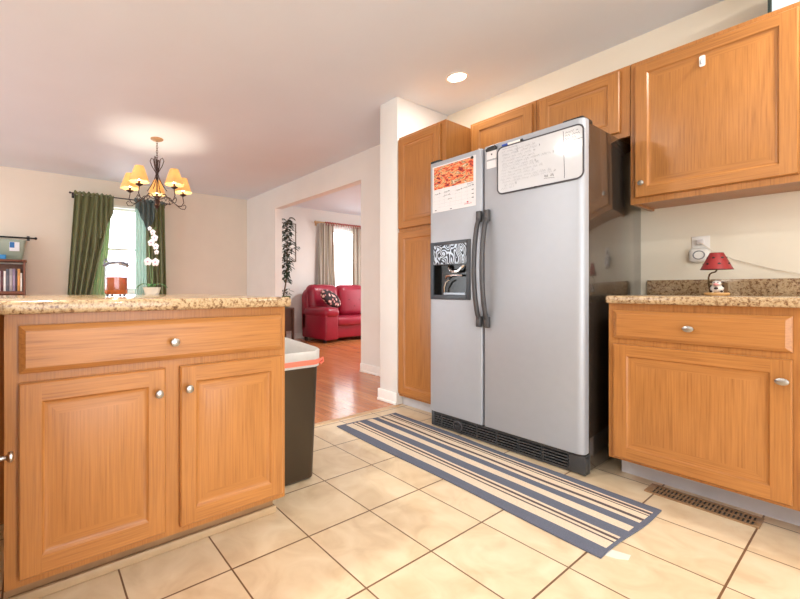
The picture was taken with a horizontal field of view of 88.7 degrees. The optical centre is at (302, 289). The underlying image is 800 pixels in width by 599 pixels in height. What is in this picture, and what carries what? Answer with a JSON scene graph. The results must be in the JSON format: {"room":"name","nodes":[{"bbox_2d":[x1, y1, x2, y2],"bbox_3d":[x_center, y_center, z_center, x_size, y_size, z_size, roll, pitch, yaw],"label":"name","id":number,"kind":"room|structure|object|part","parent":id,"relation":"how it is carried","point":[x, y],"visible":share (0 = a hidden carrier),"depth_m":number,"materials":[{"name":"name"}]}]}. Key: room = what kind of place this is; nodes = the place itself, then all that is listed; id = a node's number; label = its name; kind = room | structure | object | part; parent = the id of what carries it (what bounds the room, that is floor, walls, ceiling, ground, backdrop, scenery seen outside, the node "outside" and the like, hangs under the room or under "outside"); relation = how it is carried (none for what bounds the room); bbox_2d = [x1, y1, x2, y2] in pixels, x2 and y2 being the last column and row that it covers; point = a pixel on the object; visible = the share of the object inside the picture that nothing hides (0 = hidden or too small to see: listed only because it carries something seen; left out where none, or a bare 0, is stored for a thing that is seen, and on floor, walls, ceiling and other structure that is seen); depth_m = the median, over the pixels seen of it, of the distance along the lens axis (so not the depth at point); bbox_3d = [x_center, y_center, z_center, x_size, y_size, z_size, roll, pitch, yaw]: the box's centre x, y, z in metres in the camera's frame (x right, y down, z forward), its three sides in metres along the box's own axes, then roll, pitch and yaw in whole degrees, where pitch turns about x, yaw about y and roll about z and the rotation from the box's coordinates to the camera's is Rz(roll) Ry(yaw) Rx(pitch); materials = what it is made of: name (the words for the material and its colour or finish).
{"room":"kitchen","nodes":[
{"label":"kitchen","id":0,"kind":"room"},
{"bbox_2d":[0,166,360,333],"bbox_3d":[-1.746,-0.304,6.329,10.400,2.438,0.140,0,0,-34],"label":"wall","id":1,"kind":"structure","parent":0,"point":[206,241],"depth_m":6.14,"materials":[{"name":"paint"}]},
{"bbox_2d":[0,236,36,240],"bbox_3d":[-3.826,-0.645,4.799,1.034,0.060,0.063,0,0,-34],"label":"rod","id":2,"kind":"object","parent":1,"relation":"attached to","point":[28,238],"visible":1,"depth_m":4.99,"materials":[{"name":"metal"}]},
{"bbox_2d":[69,191,169,206],"bbox_3d":[-2.542,-1.257,5.595,1.307,0.065,0.184,0,0,-34],"label":"curtain rod","id":3,"kind":"object","parent":1,"relation":"attached to","point":[69,191],"visible":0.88,"depth_m":5.52,"materials":[{"name":"metal"}]},
{"bbox_2d":[67,190,113,294],"bbox_3d":[-2.838,-0.419,5.306,0.575,1.769,0.122,0,0,-34],"label":"curtain","id":4,"kind":"object","parent":3,"relation":"hanging from","point":[93,213],"visible":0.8,"depth_m":5.29,"materials":[{"name":"green fabric"}]},
{"bbox_2d":[134,197,165,293],"bbox_3d":[-2.191,-0.416,5.740,0.446,1.763,0.126,0,0,-34],"label":"curtain","id":5,"kind":"object","parent":3,"relation":"hanging from","point":[146,214],"visible":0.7,"depth_m":5.71,"materials":[{"name":"green fabric"}]},
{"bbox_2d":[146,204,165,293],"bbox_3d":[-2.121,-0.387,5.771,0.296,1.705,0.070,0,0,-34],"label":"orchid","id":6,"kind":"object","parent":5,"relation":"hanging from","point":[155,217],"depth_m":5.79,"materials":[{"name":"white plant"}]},
{"bbox_2d":[105,205,134,294],"bbox_3d":[-2.569,-0.555,5.742,0.840,1.280,0.170,0,0,-34],"label":"window","id":7,"kind":"structure","parent":1,"relation":"in","point":[116,207],"depth_m":5.73,"materials":[{"name":"white paint"}]},
{"bbox_3d":[-2.580,-0.570,5.758,0.740,1.250,0.130,0,0,-34],"label":"frame","id":8,"kind":"part","parent":7,"relation":"part of","materials":[{"name":"white paint"}]},
{"bbox_2d":[282,222,295,261],"bbox_3d":[-0.284,-0.855,7.220,0.400,0.700,0.020,0,0,-34],"label":"framed print","id":9,"kind":"object","parent":1,"relation":"attached to","point":[293,237],"visible":0.3,"depth_m":7.29,"materials":[{"name":"white paper"}]},
{"bbox_2d":[286,333,308,338],"bbox_3d":[0.882,0.868,8.008,4.164,0.095,0.024,0,0,-34],"label":"baseboard","id":10,"kind":"structure","parent":1,"relation":"attached to","point":[296,335],"depth_m":7.33,"materials":[{"name":"white paint"}]},
{"bbox_2d":[314,220,356,226],"bbox_3d":[0.844,-1.260,7.935,1.534,0.090,0.101,0,0,-34],"label":"curtain rod","id":11,"kind":"object","parent":1,"relation":"attached to","point":[315,221],"visible":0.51,"depth_m":7.59,"materials":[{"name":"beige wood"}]},
{"bbox_2d":[318,223,335,286],"bbox_3d":[0.471,-0.610,7.640,0.421,1.290,0.060,0,0,-34],"label":"curtain","id":12,"kind":"object","parent":11,"relation":"hanging from","point":[326,261],"visible":0.91,"depth_m":7.63,"materials":[{"name":"beige fabric"}]},
{"bbox_2d":[325,222,360,228],"bbox_3d":[0.826,-0.630,7.893,0.990,1.330,0.097,0,0,-34],"label":"sheer curtain","id":13,"kind":"object","parent":11,"relation":"hanging from","point":[325,222],"visible":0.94,"depth_m":7.84,"materials":[{"name":"fabric"}]},
{"bbox_2d":[352,227,360,285],"bbox_3d":[1.208,-0.610,8.139,0.481,1.290,0.061,0,0,-34],"label":"curtain","id":14,"kind":"object","parent":11,"relation":"hanging from","point":[356,249],"visible":0.45,"depth_m":8.06,"materials":[{"name":"beige fabric"}]},
{"bbox_2d":[334,228,352,261],"bbox_3d":[0.811,-0.570,8.028,1.000,1.270,0.170,0,0,-34],"label":"window","id":15,"kind":"structure","parent":1,"relation":"in","point":[344,231],"depth_m":8.03,"materials":[{"name":"white paint"}]},
{"bbox_3d":[0.799,-0.585,8.045,0.900,1.240,0.130,0,0,-34],"label":"frame","id":16,"kind":"part","parent":15,"relation":"part of","materials":[{"name":"white paint"}]},
{"bbox_2d":[294,336,400,422],"bbox_3d":[-0.554,0.940,4.655,10.300,0.050,3.968,0,0,-34],"label":"floor","id":17,"kind":"structure","parent":0,"point":[342,390],"depth_m":3.89,"materials":[{"name":"red wood"}]},
{"bbox_2d":[0,259,26,294],"bbox_3d":[-3.777,0.280,4.690,0.854,1.271,0.262,0,0,-34],"label":"bookcase","id":18,"kind":"object","parent":17,"relation":"on","point":[22,267],"visible":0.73,"depth_m":4.88,"materials":[{"name":"brown wood"}]},
{"bbox_2d":[1,270,3,290],"bbox_3d":[-3.608,-0.101,4.773,0.026,0.251,0.152,0,0,-34],"label":"book","id":19,"kind":"object","parent":18,"relation":"on","point":[2,271],"visible":0.81,"depth_m":4.71,"materials":[{"name":"paper"}]},
{"bbox_2d":[4,271,5,290],"bbox_3d":[-3.587,-0.096,4.787,0.020,0.241,0.152,0,0,-34],"label":"book","id":20,"kind":"object","parent":18,"relation":"on","point":[4,271],"visible":0.72,"depth_m":4.73,"materials":[{"name":"paper"}]},
{"bbox_2d":[6,269,8,290],"bbox_3d":[-3.564,-0.108,4.803,0.030,0.266,0.152,0,0,-34],"label":"book","id":21,"kind":"object","parent":18,"relation":"on","point":[7,270],"visible":0.7,"depth_m":4.74,"materials":[{"name":"paper"}]},
{"bbox_2d":[9,269,12,290],"bbox_3d":[-3.538,-0.111,4.821,0.030,0.271,0.152,0,0,-34],"label":"book","id":22,"kind":"object","parent":18,"relation":"on","point":[10,270],"visible":0.86,"depth_m":4.76,"materials":[{"name":"paper"}]},
{"bbox_3d":[-3.778,0.040,4.691,0.786,0.030,0.235,0,0,-34],"label":"shelf","id":23,"kind":"part","parent":18,"relation":"part of","materials":[{"name":"brown wood"}]},
{"bbox_2d":[0,239,26,259],"bbox_3d":[-3.684,-0.479,4.803,0.568,0.245,0.209,0,0,-34],"label":"storage bin","id":24,"kind":"object","parent":18,"relation":"on","point":[12,248],"visible":0.91,"depth_m":4.80,"materials":[{"name":"green plastic"}]},
{"bbox_2d":[13,269,15,290],"bbox_3d":[-3.513,-0.111,4.838,0.024,0.271,0.152,0,0,-34],"label":"book","id":25,"kind":"object","parent":18,"relation":"on","point":[13,269],"visible":0.81,"depth_m":4.78,"materials":[{"name":"paper"}]},
{"bbox_2d":[15,270,16,290],"bbox_3d":[-3.494,-0.101,4.851,0.018,0.251,0.152,0,0,-34],"label":"book","id":26,"kind":"object","parent":18,"relation":"on","point":[15,270],"visible":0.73,"depth_m":4.79,"materials":[{"name":"paper"}]},
{"bbox_2d":[17,269,19,290],"bbox_3d":[-3.473,-0.111,4.864,0.026,0.271,0.152,0,0,-34],"label":"book","id":27,"kind":"object","parent":18,"relation":"on","point":[18,270],"visible":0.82,"depth_m":4.80,"materials":[{"name":"paper"}]},
{"bbox_2d":[20,273,21,290],"bbox_3d":[-3.453,-0.086,4.878,0.018,0.221,0.152,0,0,-34],"label":"book","id":28,"kind":"object","parent":18,"relation":"on","point":[20,273],"visible":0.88,"depth_m":4.81,"materials":[{"name":"paper"}]},
{"bbox_2d":[285,307,293,339],"bbox_3d":[-0.342,0.615,6.832,0.300,0.600,0.300,0,0,-34],"label":"plant stand","id":29,"kind":"object","parent":17,"relation":"on","point":[289,312],"visible":0.37,"depth_m":6.77,"materials":[{"name":"brown wood"}]},
{"bbox_2d":[282,217,299,307],"bbox_3d":[-0.228,-0.465,6.852,0.452,1.560,0.400,0,0,-34],"label":"ficus tree","id":30,"kind":"object","parent":29,"relation":"on","point":[286,255],"visible":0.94,"depth_m":6.87,"materials":[{"name":"green plant"}]},
{"bbox_3d":[-0.161,0.633,6.797,0.036,0.565,0.036,0,0,-34],"label":"leg","id":31,"kind":"part","parent":29,"relation":"part of","materials":[{"name":"brown wood"}]},
{"bbox_2d":[302,284,360,342],"bbox_3d":[1.027,0.415,7.486,2.050,1.000,0.790,0,0,-34],"label":"sofa","id":32,"kind":"object","parent":17,"relation":"on","point":[322,321],"visible":0.56,"depth_m":7.08,"materials":[{"name":"red leather"}]},
{"bbox_3d":[0.319,0.588,6.989,0.320,0.555,0.760,0,0,-34],"label":"arm","id":33,"kind":"part","parent":32,"relation":"part of","materials":[{"name":"red leather"}]},
{"bbox_2d":[306,284,337,308],"bbox_3d":[0.366,0.215,7.311,0.660,0.600,0.295,0,0,-34],"label":"cushion","id":34,"kind":"object","parent":32,"relation":"on","point":[313,292],"depth_m":7.12,"materials":[{"name":"fabric"}]},
{"bbox_2d":[321,289,340,307],"bbox_3d":[0.504,0.170,6.982,0.178,0.328,0.554,0,0,38],"label":"throw pillow","id":35,"kind":"object","parent":32,"relation":"on","point":[330,298],"visible":1,"depth_m":6.87,"materials":[{"name":"black fabric"}]},
{"bbox_2d":[336,285,360,314],"bbox_3d":[0.921,0.215,7.686,0.660,0.600,0.295,0,0,-34],"label":"cushion","id":36,"kind":"object","parent":32,"relation":"on","point":[349,296],"depth_m":7.53,"materials":[{"name":"red leather"}]},
{"bbox_2d":[338,315,360,325],"bbox_3d":[0.748,0.565,7.237,0.720,0.160,0.550,0,0,-34],"label":"seat cushion","id":37,"kind":"object","parent":32,"relation":"on","point":[343,320],"depth_m":7.01,"materials":[{"name":"red leather"}]},
{"bbox_2d":[0,0,723,215],"bbox_3d":[0.674,-1.573,2.841,10.500,0.100,8.550,0,0,-34],"label":"ceiling","id":38,"kind":"structure","parent":0,"point":[247,99],"depth_m":2.76,"materials":[{"name":"paint"}]},
{"bbox_2d":[120,137,191,209],"bbox_3d":[-1.460,-1.165,4.042,0.682,0.715,0.696,0,0,-34],"label":"chandelier","id":39,"kind":"object","parent":38,"relation":"hanging from","point":[131,182],"visible":1,"depth_m":3.98,"materials":[{"name":"beige fabric"}]},
{"bbox_3d":[-1.744,-1.093,4.016,0.184,0.150,0.184,0,0,-34],"label":"lamp shade","id":40,"kind":"part","parent":39,"relation":"part of","materials":[{"name":"orange fabric"}]},
{"bbox_3d":[-1.548,-1.093,3.766,0.184,0.150,0.184,0,0,-34],"label":"lamp shade","id":41,"kind":"part","parent":39,"relation":"part of","materials":[{"name":"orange fabric"}]},
{"bbox_3d":[-1.633,-0.908,4.020,0.300,0.139,0.010,0,0,-2],"label":"arm","id":42,"kind":"part","parent":39,"relation":"part of","materials":[{"name":"brown metal"}]},
{"bbox_3d":[-1.517,-0.908,3.873,0.010,0.139,0.300,0,0,16],"label":"arm","id":43,"kind":"part","parent":39,"relation":"part of","materials":[{"name":"brown metal"}]},
{"bbox_3d":[-1.567,-1.093,4.279,0.184,0.150,0.184,0,0,-34],"label":"lamp shade","id":44,"kind":"part","parent":39,"relation":"part of","materials":[{"name":"orange fabric"}]},
{"bbox_3d":[-1.342,-0.908,3.937,0.300,0.139,0.010,0,0,34],"label":"arm","id":45,"kind":"part","parent":39,"relation":"part of","materials":[{"name":"brown metal"}]},
{"bbox_3d":[-1.349,-0.908,4.123,0.300,0.139,0.010,0,0,-38],"label":"arm","id":46,"kind":"part","parent":39,"relation":"part of","materials":[{"name":"brown metal"}]},
{"bbox_3d":[-1.250,-1.093,3.875,0.184,0.150,0.184,0,0,-34],"label":"lamp shade","id":47,"kind":"part","parent":39,"relation":"part of","materials":[{"name":"orange fabric"}]},
{"bbox_3d":[-1.261,-1.093,4.192,0.184,0.150,0.184,0,0,-34],"label":"lamp shade","id":48,"kind":"part","parent":39,"relation":"part of","materials":[{"name":"orange fabric"}]},
{"bbox_2d":[445,71,468,82],"bbox_3d":[1.111,-1.519,2.849,0.156,0.005,0.156,0,0,-34],"label":"recessed light","id":49,"kind":"object","parent":38,"relation":"in","point":[459,76],"visible":1,"depth_m":2.85,"materials":[{"name":"white glass"}]},
{"bbox_2d":[0,404,799,598],"bbox_3d":[0.015,0.940,-0.008,6.016,0.050,4.370,0,0,-34],"label":"floor","id":50,"kind":"structure","parent":0,"point":[368,522],"depth_m":1.40,"materials":[{"name":"tile"}]},
{"bbox_2d":[0,315,3,524],"bbox_3d":[-1.076,0.492,1.662,1.520,0.847,0.100,0,0,-34],"label":"panel","id":51,"kind":"object","parent":50,"relation":"on","point":[1,316],"visible":0.02,"depth_m":1.54,"materials":[{"name":"brown wood"}]},
{"bbox_2d":[4,307,284,598],"bbox_3d":[-0.587,0.491,1.534,0.879,0.848,0.650,0,0,-34],"label":"base cabinet","id":52,"kind":"object","parent":50,"relation":"on","point":[128,433],"visible":0.92,"depth_m":1.23,"materials":[{"name":"brown wood"}]},
{"bbox_2d":[0,451,13,462],"bbox_3d":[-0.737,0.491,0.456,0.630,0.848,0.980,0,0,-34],"label":"knob","id":53,"kind":"object","parent":52,"relation":"attached to","point":[9,457],"visible":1,"depth_m":0.96,"materials":[{"name":"silver metal"}]},
{"bbox_3d":[-0.604,0.520,1.177,0.386,0.530,0.019,0,0,-34],"label":"door","id":54,"kind":"part","parent":52,"relation":"part of","materials":[{"name":"brown wood"}]},
{"bbox_2d":[8,505,275,598],"bbox_3d":[-0.476,0.900,1.382,0.889,0.030,0.013,0,0,-34],"label":"trim","id":55,"kind":"structure","parent":52,"relation":"attached to","point":[45,590],"depth_m":1.33,"materials":[{"name":"beige wood"}]},
{"bbox_2d":[0,294,290,314],"bbox_3d":[-0.719,0.049,1.150,1.538,0.037,2.130,0,0,-34],"label":"countertop","id":56,"kind":"structure","parent":52,"relation":"on","point":[9,304],"depth_m":1.27,"materials":[{"name":"beige stone"}]},
{"bbox_2d":[103,259,128,296],"bbox_3d":[-0.731,-0.045,1.558,0.096,0.150,0.095,0,0,-34],"label":"jar candle","id":57,"kind":"object","parent":56,"relation":"on","point":[112,285],"visible":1,"depth_m":1.53,"materials":[{"name":"clear glass"}]},
{"bbox_2d":[136,226,167,294],"bbox_3d":[-0.802,-0.151,2.119,0.110,0.362,0.144,0,0,41],"label":"orchid plant","id":58,"kind":"object","parent":56,"relation":"on","point":[151,290],"visible":1,"depth_m":2.10,"materials":[{"name":"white plant"}]},
{"bbox_3d":[-0.801,0.010,2.114,0.094,0.040,0.094,0,0,-34],"label":"pot","id":59,"kind":"part","parent":58,"relation":"part of","materials":[{"name":"white ceramic"}]},
{"bbox_3d":[-0.421,0.164,1.301,0.828,0.132,0.019,0,0,-34],"label":"drawer","id":60,"kind":"part","parent":52,"relation":"part of","materials":[{"name":"brown wood"}]},
{"bbox_3d":[-0.452,0.330,1.251,0.027,0.027,0.031,0,0,-34],"label":"knob","id":61,"kind":"part","parent":52,"relation":"part of","materials":[{"name":"silver metal"}]},
{"bbox_3d":[-0.411,0.171,1.279,0.031,0.027,0.031,0,0,-34],"label":"knob","id":62,"kind":"part","parent":52,"relation":"part of","materials":[{"name":"silver metal"}]},
{"bbox_3d":[-0.372,0.327,1.305,0.027,0.027,0.031,0,0,-34],"label":"knob","id":63,"kind":"part","parent":52,"relation":"part of","materials":[{"name":"silver metal"}]},
{"bbox_3d":[-0.242,0.520,1.422,0.394,0.530,0.019,0,0,-34],"label":"door","id":64,"kind":"part","parent":52,"relation":"part of","materials":[{"name":"brown wood"}]},
{"bbox_2d":[285,337,323,485],"bbox_3d":[-0.144,0.587,2.022,0.334,0.656,0.463,0,0,-34],"label":"trash bin","id":65,"kind":"object","parent":50,"relation":"on","point":[302,360],"visible":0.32,"depth_m":1.86,"materials":[{"name":"brown plastic"}]},
{"bbox_2d":[398,119,470,412],"bbox_3d":[1.134,-0.139,3.130,0.639,2.108,0.430,0,0,-34],"label":"pantry cabinet","id":66,"kind":"object","parent":50,"relation":"on","point":[445,139],"visible":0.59,"depth_m":2.97,"materials":[{"name":"brown wood"}]},
{"bbox_3d":[0.869,0.188,2.969,0.019,1.265,0.386,0,0,-34],"label":"door","id":67,"kind":"part","parent":66,"relation":"part of","materials":[{"name":"brown wood"}]},
{"bbox_3d":[0.869,-0.823,2.969,0.019,0.700,0.386,0,0,-34],"label":"door","id":68,"kind":"part","parent":66,"relation":"part of","materials":[{"name":"brown wood"}]},
{"bbox_2d":[337,413,661,559],"bbox_3d":[0.863,0.911,2.111,0.550,0.008,1.564,0,0,-31],"label":"runner rug","id":69,"kind":"object","parent":50,"relation":"on","point":[593,519],"visible":1,"depth_m":1.84,"materials":[{"name":"fabric"}]},
{"bbox_2d":[430,116,640,475],"bbox_3d":[1.409,0.029,2.494,0.886,1.772,0.900,0,0,-34],"label":"refrigerator","id":70,"kind":"object","parent":50,"relation":"on","point":[521,281],"visible":0.94,"depth_m":2.14,"materials":[{"name":"silver metal"}]},
{"bbox_3d":[0.943,-0.223,2.535,0.012,0.124,0.240,0,0,-34],"label":"dispenser panel","id":71,"kind":"part","parent":70,"relation":"part of","materials":[{"name":"plastic"}]},
{"bbox_3d":[0.941,-0.120,2.534,0.012,0.374,0.292,0,0,-34],"label":"dispenser frame","id":72,"kind":"part","parent":70,"relation":"part of","materials":[{"name":"plastic"}]},
{"bbox_3d":[0.967,-0.066,2.531,0.042,0.195,0.153,0,0,-34],"label":"spout","id":73,"kind":"part","parent":70,"relation":"part of","materials":[{"name":"silver metal"}]},
{"bbox_2d":[433,155,475,212],"bbox_3d":[0.953,-0.656,2.512,0.011,0.304,0.312,0,0,-34],"label":"calendar","id":74,"kind":"object","parent":70,"relation":"attached to","point":[454,183],"visible":1,"depth_m":2.50,"materials":[{"name":"paper"}]},
{"bbox_2d":[434,157,472,189],"bbox_3d":[0.954,-0.727,2.514,0.002,0.146,0.284,0,0,-34],"label":"photograph","id":75,"kind":"object","parent":74,"relation":"on","point":[458,173],"depth_m":2.50},
{"bbox_3d":[0.987,-0.013,2.525,0.062,1.647,0.374,0,0,-34],"label":"freezer door","id":76,"kind":"part","parent":70,"relation":"part of","materials":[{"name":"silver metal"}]},
{"bbox_3d":[1.027,-0.119,2.340,0.081,0.688,0.029,0,0,-34],"label":"handle","id":77,"kind":"part","parent":70,"relation":"part of","materials":[{"name":"grey plastic"}]},
{"bbox_3d":[1.055,-0.119,2.299,0.081,0.688,0.029,0,0,-34],"label":"handle","id":78,"kind":"part","parent":70,"relation":"part of","materials":[{"name":"grey plastic"}]},
{"bbox_2d":[485,145,496,168],"bbox_3d":[1.096,-0.765,2.299,0.014,0.126,0.069,0,0,-34],"label":"note","id":79,"kind":"object","parent":70,"relation":"attached to","point":[491,151],"visible":1,"depth_m":2.30,"materials":[{"name":"paper"}]},
{"bbox_3d":[1.242,-0.013,2.148,0.062,1.647,0.516,0,0,-34],"label":"door","id":80,"kind":"part","parent":70,"relation":"part of","materials":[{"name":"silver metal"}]},
{"bbox_2d":[497,124,584,193],"bbox_3d":[1.236,-0.671,2.091,0.010,0.271,0.436,0,0,-34],"label":"whiteboard","id":81,"kind":"object","parent":70,"relation":"attached to","point":[557,156],"visible":1,"depth_m":2.07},
{"bbox_2d":[502,139,522,146],"bbox_3d":[1.162,-0.810,2.197,0.013,0.013,0.113,0,0,-34],"label":"marker","id":82,"kind":"object","parent":81,"relation":"on","point":[519,140],"visible":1,"depth_m":2.19,"materials":[{"name":"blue plastic"}]},
{"bbox_2d":[609,303,799,525],"bbox_3d":[1.912,0.491,1.854,0.781,0.848,0.576,0,0,-34],"label":"base cabinet","id":83,"kind":"object","parent":50,"relation":"on","point":[704,401],"visible":0.98,"depth_m":1.61,"materials":[{"name":"brown wood"}]},
{"bbox_3d":[1.600,0.165,1.645,0.031,0.027,0.036,0,0,-34],"label":"knob","id":84,"kind":"part","parent":83,"relation":"part of","materials":[{"name":"silver metal"}]},
{"bbox_3d":[1.622,0.164,1.656,0.019,0.132,0.536,0,0,-34],"label":"drawer","id":85,"kind":"part","parent":83,"relation":"part of","materials":[{"name":"brown wood"}]},
{"bbox_3d":[1.622,0.521,1.656,0.019,0.528,0.536,0,0,-34],"label":"door","id":86,"kind":"part","parent":83,"relation":"part of","materials":[{"name":"brown wood"}]},
{"bbox_3d":[1.740,0.335,1.439,0.031,0.027,0.036,0,0,-34],"label":"knob","id":87,"kind":"part","parent":83,"relation":"part of","materials":[{"name":"silver metal"}]},
{"bbox_2d":[644,483,764,528],"bbox_3d":[1.692,0.912,1.687,0.114,0.006,0.346,0,0,-34],"label":"floor vent","id":88,"kind":"object","parent":50,"relation":"in","point":[736,515],"visible":1,"depth_m":1.67,"materials":[{"name":"brown metal"}]},
{"bbox_3d":[2.297,0.491,1.284,0.781,0.848,0.800,0,0,-34],"label":"cabinet","id":89,"kind":"object","parent":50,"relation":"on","visible":0},
{"bbox_2d":[606,278,799,307],"bbox_3d":[2.128,0.008,1.542,0.774,0.119,1.430,0,0,-34],"label":"countertop","id":90,"kind":"structure","parent":89,"relation":"on","point":[776,292],"depth_m":1.89,"materials":[{"name":"beige stone"}]},
{"bbox_2d":[700,252,733,294],"bbox_3d":[2.022,-0.074,1.937,0.118,0.207,0.118,0,0,-34],"label":"table lamp","id":91,"kind":"object","parent":90,"relation":"on","point":[714,261],"visible":0.99,"depth_m":1.92,"materials":[{"name":"red fabric"}]},
{"bbox_3d":[2.014,-0.051,1.948,0.007,0.138,0.035,0,0,-34],"label":"stem","id":92,"kind":"part","parent":91,"relation":"part of","materials":[{"name":"white ceramic"}]},
{"bbox_3d":[2.022,-0.137,1.937,0.115,0.081,0.115,0,0,-34],"label":"lamp shade","id":93,"kind":"part","parent":91,"relation":"part of","materials":[{"name":"red fabric"}]},
{"bbox_3d":[2.057,-0.008,1.930,0.018,0.049,0.018,0,0,-34],"label":"post","id":94,"kind":"part","parent":91,"relation":"part of","materials":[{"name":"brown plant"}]},
{"bbox_2d":[380,96,447,404],"bbox_3d":[0.962,-0.304,3.389,0.640,2.438,0.190,0,0,-34],"label":"wall","id":95,"kind":"structure","parent":0,"point":[399,117],"depth_m":3.21,"materials":[{"name":"paint"}]},
{"bbox_2d":[314,405,398,425],"bbox_3d":[-1.473,0.938,1.620,5.376,0.054,0.034,0,0,-34],"label":"trim","id":96,"kind":"structure","parent":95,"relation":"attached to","point":[387,407],"depth_m":2.86,"materials":[{"name":"brown wood"}]},
{"bbox_2d":[377,388,396,404],"bbox_3d":[0.938,0.868,3.386,0.644,0.095,0.215,0,0,-34],"label":"baseboard","id":97,"kind":"structure","parent":95,"relation":"attached to","point":[387,396],"depth_m":3.20,"materials":[{"name":"white paint"}]},
{"bbox_2d":[247,0,799,366],"bbox_3d":[1.469,-0.304,3.318,0.120,2.438,8.450,0,0,-34],"label":"wall","id":98,"kind":"structure","parent":0,"point":[763,230],"depth_m":2.37,"materials":[{"name":"paint"}]},
{"bbox_2d":[360,363,379,375],"bbox_3d":[0.099,0.868,5.214,0.024,0.095,3.773,0,0,-34],"label":"baseboard","id":99,"kind":"structure","parent":98,"relation":"attached to","point":[370,369],"depth_m":4.27,"materials":[{"name":"white paint"}]},
{"bbox_2d":[471,100,536,151],"bbox_3d":[1.507,-1.026,2.839,0.348,0.385,0.466,0,0,-34],"label":"upper cabinet","id":100,"kind":"object","parent":98,"relation":"attached to","point":[522,120],"visible":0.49,"depth_m":2.71,"materials":[{"name":"brown wood"}]},
{"bbox_2d":[537,65,630,144],"bbox_3d":[1.774,-1.026,2.444,0.348,0.385,0.482,0,0,-34],"label":"upper cabinet","id":101,"kind":"object","parent":98,"relation":"attached to","point":[605,100],"visible":0.55,"depth_m":2.27,"materials":[{"name":"brown wood"}]},
{"bbox_3d":[1.632,-1.031,2.360,0.019,0.337,0.418,0,0,-34],"label":"door","id":102,"kind":"part","parent":101,"relation":"part of","materials":[{"name":"brown wood"}]},
{"bbox_2d":[689,236,716,261],"bbox_3d":[2.169,-0.217,2.145,0.034,0.138,0.104,0,0,-34],"label":"wall outlet","id":103,"kind":"object","parent":98,"relation":"attached to","point":[700,250],"depth_m":2.15,"materials":[{"name":"white paint"}]},
{"bbox_3d":[2.174,-0.232,2.165,0.005,0.114,0.072,0,0,-34],"label":"plate","id":104,"kind":"part","parent":103,"relation":"part of","materials":[{"name":"white paint"}]},
{"bbox_2d":[631,1,799,211],"bbox_3d":[2.063,-0.838,1.990,0.378,0.762,0.588,0,0,-34],"label":"upper cabinet","id":105,"kind":"object","parent":98,"relation":"attached to","point":[728,127],"visible":1,"depth_m":1.87,"materials":[{"name":"brown wood"}]},
{"bbox_2d":[699,55,704,66],"bbox_3d":[1.917,-1.098,1.904,0.026,0.052,0.021,0,0,-34],"label":"hook","id":106,"kind":"object","parent":105,"relation":"attached to","point":[701,58],"visible":1,"depth_m":1.90,"materials":[{"name":"white paint"}]},
{"bbox_2d":[768,0,799,12],"bbox_3d":[2.329,-1.332,1.675,0.162,0.225,0.460,0,0,-34],"label":"tray","id":107,"kind":"object","parent":105,"relation":"on","point":[773,5],"visible":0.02,"depth_m":1.79,"materials":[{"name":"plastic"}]},
{"bbox_3d":[2.204,-1.332,1.860,0.162,0.225,0.013,0,0,-34],"label":"panel","id":108,"kind":"part","parent":107,"relation":"part of","materials":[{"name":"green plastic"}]},
{"bbox_2d":[726,256,799,273],"bbox_3d":[2.285,-0.121,1.974,0.034,0.096,0.237,0,0,-34],"label":"cord","id":109,"kind":"object","parent":98,"relation":"attached to","point":[726,256],"depth_m":1.96,"materials":[{"name":"white paint"}]}
]}

